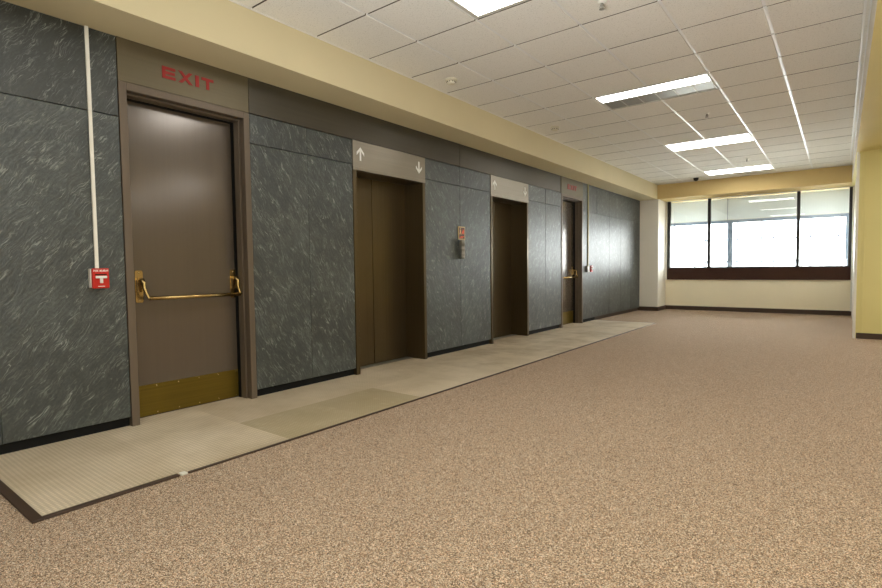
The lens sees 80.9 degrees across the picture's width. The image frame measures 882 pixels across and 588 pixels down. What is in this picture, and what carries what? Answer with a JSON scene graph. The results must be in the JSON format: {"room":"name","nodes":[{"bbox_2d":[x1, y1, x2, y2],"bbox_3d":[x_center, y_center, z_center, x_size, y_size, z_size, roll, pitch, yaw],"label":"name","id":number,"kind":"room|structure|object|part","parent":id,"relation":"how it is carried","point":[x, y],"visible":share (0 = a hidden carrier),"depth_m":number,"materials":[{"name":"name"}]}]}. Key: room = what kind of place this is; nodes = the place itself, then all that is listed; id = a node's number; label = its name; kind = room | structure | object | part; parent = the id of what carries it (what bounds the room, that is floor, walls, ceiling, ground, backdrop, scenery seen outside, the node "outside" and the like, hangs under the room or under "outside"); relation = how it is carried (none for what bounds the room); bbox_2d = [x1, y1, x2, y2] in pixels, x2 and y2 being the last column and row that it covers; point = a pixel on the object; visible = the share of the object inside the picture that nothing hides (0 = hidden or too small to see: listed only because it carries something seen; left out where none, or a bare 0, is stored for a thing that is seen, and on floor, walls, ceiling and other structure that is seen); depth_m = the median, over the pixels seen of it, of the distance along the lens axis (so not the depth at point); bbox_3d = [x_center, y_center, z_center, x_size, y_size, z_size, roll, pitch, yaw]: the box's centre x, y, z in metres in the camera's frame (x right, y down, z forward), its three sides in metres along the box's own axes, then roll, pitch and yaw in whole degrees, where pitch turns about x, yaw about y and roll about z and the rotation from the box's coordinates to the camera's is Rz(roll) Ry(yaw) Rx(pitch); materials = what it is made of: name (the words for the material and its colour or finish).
{"room":"lobby","nodes":[
{"label":"lobby","id":0,"kind":"room"},
{"bbox_2d":[0,474,179,523],"bbox_3d":[-2.088,0.981,2.907,1.229,0.010,0.645,1,4,38],"label":"trim","id":1,"kind":"structure","parent":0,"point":[24,508],"depth_m":2.48,"materials":[{"name":"brown rubber"}]},
{"bbox_2d":[0,0,639,444],"bbox_3d":[-0.900,-0.539,5.894,0.701,2.726,18.270,1,4,38],"label":"wall","id":2,"kind":"structure","parent":0,"point":[64,358],"depth_m":3.62,"materials":[{"name":"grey stone"}]},
{"bbox_2d":[84,25,98,267],"bbox_3d":[-2.326,-0.967,3.444,0.016,1.596,0.022,1,4,38],"label":"conduit","id":3,"kind":"object","parent":2,"relation":"attached to","point":[86,32],"visible":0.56,"depth_m":3.44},
{"bbox_2d":[88,268,109,288],"bbox_3d":[-2.290,-0.105,3.469,0.077,0.134,0.105,1,4,38],"label":"fire alarm pull station","id":4,"kind":"object","parent":2,"relation":"attached to","point":[97,277],"visible":1,"depth_m":3.44,"materials":[{"name":"red plastic"}]},
{"bbox_3d":[-2.264,-0.097,3.450,0.012,0.048,0.066,1,4,38],"label":"pull handle","id":5,"kind":"part","parent":4,"relation":"part of","materials":[{"name":"white plastic"}]},
{"bbox_2d":[115,36,256,426],"bbox_3d":[-2.011,-0.437,4.091,0.267,2.726,0.998,1,4,38],"label":"door","id":6,"kind":"structure","parent":2,"relation":"in","point":[184,135],"depth_m":4.09,"materials":[{"name":"brown paint"}]},
{"bbox_3d":[-1.949,-1.649,3.972,0.063,0.296,0.998,1,4,38],"label":"header panel","id":7,"kind":"part","parent":6,"relation":"part of","materials":[{"name":"metal"}]},
{"bbox_3d":[-2.030,0.791,4.174,0.006,0.236,0.866,1,4,38],"label":"kick plate","id":8,"kind":"part","parent":6,"relation":"part of","materials":[{"name":"gold metal"}]},
{"bbox_2d":[0,308,637,454],"bbox_3d":[-0.641,0.792,5.771,0.008,0.072,18.268,1,4,38],"label":"baseboard","id":9,"kind":"structure","parent":2,"relation":"attached to","point":[92,429],"depth_m":3.69,"materials":[{"name":"black rubber"}]},
{"bbox_2d":[352,139,426,374],"bbox_3d":[-0.676,-0.393,5.902,0.372,2.428,1.163,1,4,38],"label":"elevator","id":10,"kind":"object","parent":2,"relation":"attached to","point":[388,185],"visible":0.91,"depth_m":6.10,"materials":[{"name":"brown metal"}]},
{"bbox_3d":[-0.950,-0.239,5.766,0.030,2.120,0.499,1,4,38],"label":"door panel","id":11,"kind":"part","parent":10,"relation":"part of","materials":[{"name":"brown metal"}]},
{"bbox_3d":[-0.728,0.812,6.016,0.140,0.010,1.068,1,4,38],"label":"sill","id":12,"kind":"part","parent":10,"relation":"part of","materials":[{"name":"grey metal"}]},
{"bbox_3d":[-0.665,-1.455,5.832,0.312,0.300,1.163,1,4,38],"label":"header panel","id":13,"kind":"part","parent":10,"relation":"part of","materials":[{"name":"metal"}]},
{"bbox_3d":[-0.621,-0.264,6.193,0.030,2.120,0.559,1,4,38],"label":"door panel","id":14,"kind":"part","parent":10,"relation":"part of","materials":[{"name":"brown metal"}]},
{"bbox_2d":[248,78,560,191],"bbox_3d":[0.245,-1.815,6.800,0.047,0.294,6.162,1,4,38],"label":"trim","id":15,"kind":"structure","parent":2,"relation":"attached to","point":[265,100],"depth_m":5.55,"materials":[{"name":"grey paint"}]},
{"bbox_2d":[458,226,464,239],"bbox_3d":[0.271,-0.802,6.822,0.011,0.172,0.152,1,4,38],"label":"fire sign","id":16,"kind":"object","parent":2,"relation":"attached to","point":[461,230],"visible":1,"depth_m":6.81,"materials":[{"name":"beige plastic"}]},
{"bbox_2d":[459,240,464,258],"bbox_3d":[0.280,-0.586,6.790,0.076,0.248,0.072,1,4,38],"label":"canister","id":17,"kind":"object","parent":2,"relation":"attached to","point":[462,242],"visible":1,"depth_m":6.76,"materials":[{"name":"grey metal"}]},
{"bbox_2d":[489,175,528,343],"bbox_3d":[0.920,-0.513,7.969,0.372,2.428,1.125,1,4,38],"label":"elevator","id":18,"kind":"object","parent":2,"relation":"attached to","point":[509,252],"visible":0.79,"depth_m":8.28,"materials":[{"name":"brown metal"}]},
{"bbox_3d":[0.969,-0.384,8.252,0.030,2.120,0.540,1,4,38],"label":"door panel","id":19,"kind":"part","parent":18,"relation":"part of","materials":[{"name":"brown metal"}]},
{"bbox_3d":[0.868,0.692,8.082,0.140,0.010,1.030,1,4,38],"label":"sill","id":20,"kind":"part","parent":18,"relation":"part of","materials":[{"name":"grey metal"}]},
{"bbox_3d":[0.931,-1.575,7.899,0.312,0.300,1.125,1,4,38],"label":"header panel","id":21,"kind":"part","parent":18,"relation":"part of","materials":[{"name":"metal"}]},
{"bbox_2d":[559,176,582,327],"bbox_3d":[2.358,-0.767,9.747,0.267,2.726,0.982,1,4,38],"label":"door","id":22,"kind":"structure","parent":2,"relation":"in","point":[571,192],"depth_m":9.99,"materials":[{"name":"brown paint"}]},
{"bbox_3d":[2.339,0.462,9.831,0.006,0.236,0.850,1,4,38],"label":"kick plate","id":23,"kind":"part","parent":22,"relation":"part of","materials":[{"name":"gold metal"}]},
{"bbox_3d":[2.420,-1.978,9.628,0.063,0.296,0.982,1,4,38],"label":"header panel","id":24,"kind":"part","parent":22,"relation":"part of","materials":[{"name":"metal"}]},
{"bbox_2d":[588,184,588,265],"bbox_3d":[2.906,-1.347,10.215,0.018,1.626,0.025,1,4,38],"label":"conduit","id":25,"kind":"object","parent":2,"relation":"attached to","point":[588,184],"visible":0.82,"depth_m":10.20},
{"bbox_2d":[2,0,656,200],"bbox_3d":[-0.353,-2.238,6.213,1.110,0.624,19.600,1,4,38],"label":"ceiling","id":26,"kind":"structure","parent":0,"point":[227,35],"depth_m":4.46,"materials":[{"name":"beige paint"}]},
{"bbox_2d":[188,320,654,472],"bbox_3d":[0.916,0.756,6.771,1.259,0.009,9.055,1,4,38],"label":"trim","id":27,"kind":"structure","parent":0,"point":[344,422],"depth_m":3.87,"materials":[{"name":"brown rubber"}]},
{"bbox_2d":[0,309,881,587],"bbox_3d":[3.165,0.935,3.682,9.900,0.100,19.600,1,4,38],"label":"floor","id":28,"kind":"structure","parent":0,"point":[687,448],"depth_m":2.57,"materials":[{"name":"carpet"}]},
{"bbox_2d":[178,471,187,475],"bbox_3d":[-1.404,0.977,2.817,0.039,0.010,0.034,1,4,38],"label":"trim","id":29,"kind":"structure","parent":28,"relation":"on","point":[182,473],"depth_m":2.81,"materials":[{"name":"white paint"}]},
{"bbox_2d":[0,320,652,515],"bbox_3d":[0.578,0.794,6.613,1.499,0.056,9.690,1,4,38],"label":"floor tiles","id":30,"kind":"structure","parent":28,"relation":"on","point":[57,476],"depth_m":3.73,"materials":[{"name":"beige tile"}]},
{"bbox_2d":[229,0,871,184],"bbox_3d":[1.142,-2.303,4.202,3.710,0.234,18.312,1,4,38],"label":"ceiling","id":31,"kind":"structure","parent":0,"point":[787,74],"depth_m":5.02,"materials":[{"name":"tile"}]},
{"bbox_2d":[445,77,456,84],"bbox_3d":[0.105,-2.208,5.381,0.128,0.053,0.128,1,4,38],"label":"smoke detector","id":32,"kind":"object","parent":31,"relation":"attached to","point":[449,80],"visible":1,"depth_m":5.35,"materials":[{"name":"beige plastic"}]},
{"bbox_2d":[449,0,528,18],"bbox_3d":[0.576,-2.160,3.491,1.195,0.036,0.586,1,4,38],"label":"recessed light","id":33,"kind":"object","parent":31,"relation":"in","point":[477,9],"visible":1,"depth_m":3.88,"materials":[{"name":"plastic"}]},
{"bbox_2d":[456,0,518,15],"bbox_3d":[0.576,-2.157,3.491,1.125,0.020,0.516,1,4,38],"label":"diffuser","id":34,"kind":"object","parent":33,"relation":"attached to","point":[473,7],"depth_m":3.88,"materials":[{"name":"white plastic"}]},
{"bbox_2d":[550,126,559,130],"bbox_3d":[1.600,-2.318,7.268,0.128,0.053,0.128,1,4,38],"label":"smoke detector","id":35,"kind":"object","parent":31,"relation":"attached to","point":[553,128],"visible":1,"depth_m":7.23,"materials":[{"name":"beige plastic"}]},
{"bbox_2d":[597,0,606,10],"bbox_3d":[1.197,-2.144,3.846,0.068,0.057,0.068,1,4,38],"label":"sprinkler head","id":36,"kind":"object","parent":31,"relation":"attached to","point":[601,3],"visible":1,"depth_m":3.84},
{"bbox_2d":[594,73,717,109],"bbox_3d":[2.438,-2.301,5.900,1.195,0.036,0.586,1,4,38],"label":"recessed light","id":37,"kind":"object","parent":31,"relation":"in","point":[699,83],"visible":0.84,"depth_m":5.86,"materials":[{"name":"plastic"}]},
{"bbox_2d":[664,133,753,151],"bbox_3d":[4.299,-2.441,8.310,1.195,0.036,0.586,1,4,38],"label":"recessed light","id":38,"kind":"object","parent":31,"relation":"in","point":[744,137],"visible":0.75,"depth_m":8.29,"materials":[{"name":"plastic"}]},
{"bbox_2d":[704,164,773,175],"bbox_3d":[6.160,-2.582,10.720,1.195,0.036,0.586,1,4,38],"label":"recessed light","id":39,"kind":"object","parent":31,"relation":"in","point":[766,166],"visible":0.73,"depth_m":10.68,"materials":[{"name":"plastic"}]},
{"bbox_2d":[639,199,671,306],"bbox_3d":[5.256,-0.986,13.509,1.137,2.726,1.330,1,4,38],"label":"wall","id":40,"kind":"structure","parent":0,"point":[652,212],"depth_m":12.79,"materials":[{"name":"white paint"}]},
{"bbox_2d":[657,165,851,202],"bbox_3d":[7.134,-2.610,11.964,3.710,0.624,1.330,1,4,38],"label":"ceiling beam","id":41,"kind":"structure","parent":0,"point":[840,176],"depth_m":11.36,"materials":[{"name":"paint"}]},
{"bbox_2d":[665,279,850,310],"bbox_3d":[7.410,-0.106,12.339,3.738,1.030,0.630,1,4,38],"label":"wall","id":42,"kind":"structure","parent":0,"point":[774,294],"depth_m":11.94,"materials":[{"name":"beige paint"}]},
{"bbox_2d":[638,305,850,315],"bbox_3d":[6.817,0.384,11.977,4.215,0.100,0.712,1,4,38],"label":"baseboard","id":43,"kind":"structure","parent":42,"relation":"attached to","point":[706,308],"depth_m":12.10,"materials":[{"name":"brown rubber"}]},
{"bbox_2d":[667,186,852,279],"bbox_3d":[7.199,-1.317,12.049,3.709,1.968,0.095,1,4,38],"label":"window","id":44,"kind":"structure","parent":42,"relation":"in","point":[797,272],"depth_m":11.88,"materials":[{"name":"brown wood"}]},
{"bbox_3d":[7.188,-2.294,12.001,3.709,0.012,0.095,1,4,38],"label":"head trim","id":45,"kind":"part","parent":44,"relation":"part of","materials":[{"name":"brown metal"}]},
{"bbox_2d":[665,186,854,310],"bbox_3d":[7.192,-0.987,12.027,3.739,2.626,0.110,2,4,38],"label":"trim","id":46,"kind":"structure","parent":42,"relation":"attached to","point":[666,209],"depth_m":10.89,"materials":[{"name":"white paint"}]},
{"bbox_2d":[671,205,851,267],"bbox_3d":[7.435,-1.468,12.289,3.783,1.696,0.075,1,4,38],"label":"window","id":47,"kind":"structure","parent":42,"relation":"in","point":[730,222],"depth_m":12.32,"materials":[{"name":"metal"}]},
{"bbox_2d":[671,198,727,222],"bbox_3d":[6.425,-2.071,12.966,1.333,0.526,0.014,1,4,38],"label":"roller shade","id":48,"kind":"object","parent":47,"relation":"attached to","point":[691,211],"visible":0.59,"depth_m":12.96,"materials":[{"name":"white fabric"}]},
{"bbox_2d":[728,188,852,219],"bbox_3d":[7.912,-2.032,11.819,2.398,0.526,0.014,1,4,38],"label":"roller shade","id":49,"kind":"object","parent":47,"relation":"attached to","point":[836,201],"visible":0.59,"depth_m":11.80,"materials":[{"name":"white fabric"}]},
{"bbox_2d":[851,149,881,337],"bbox_3d":[9.562,-0.767,7.963,5.065,2.726,4.860,1,4,38],"label":"wall","id":50,"kind":"structure","parent":0,"point":[866,313],"depth_m":7.50,"materials":[{"name":"yellow paint"}]},
{"bbox_2d":[856,333,881,339],"bbox_3d":[8.032,0.662,6.160,4.828,0.085,0.012,1,4,38],"label":"baseboard","id":51,"kind":"structure","parent":50,"relation":"attached to","point":[858,335],"depth_m":7.54,"materials":[{"name":"brown wood"}]},
{"bbox_2d":[852,0,881,185],"bbox_3d":[5.036,-2.100,2.059,5.080,0.624,19.600,1,4,38],"label":"ceiling","id":52,"kind":"structure","parent":0,"point":[869,126],"depth_m":5.10,"materials":[{"name":"yellow paint"}]},
{"label":"outside","id":53,"kind":"structure","parent":0,"visible":0},
{"bbox_3d":[14.960,13.749,26.371,120.000,0.200,29.300,1,4,38],"label":"ground","id":54,"kind":"structure","parent":53,"visible":0},
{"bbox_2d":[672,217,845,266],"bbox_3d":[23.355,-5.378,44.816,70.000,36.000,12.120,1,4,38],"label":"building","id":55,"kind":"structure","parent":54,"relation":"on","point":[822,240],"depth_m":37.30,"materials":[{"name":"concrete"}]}
]}

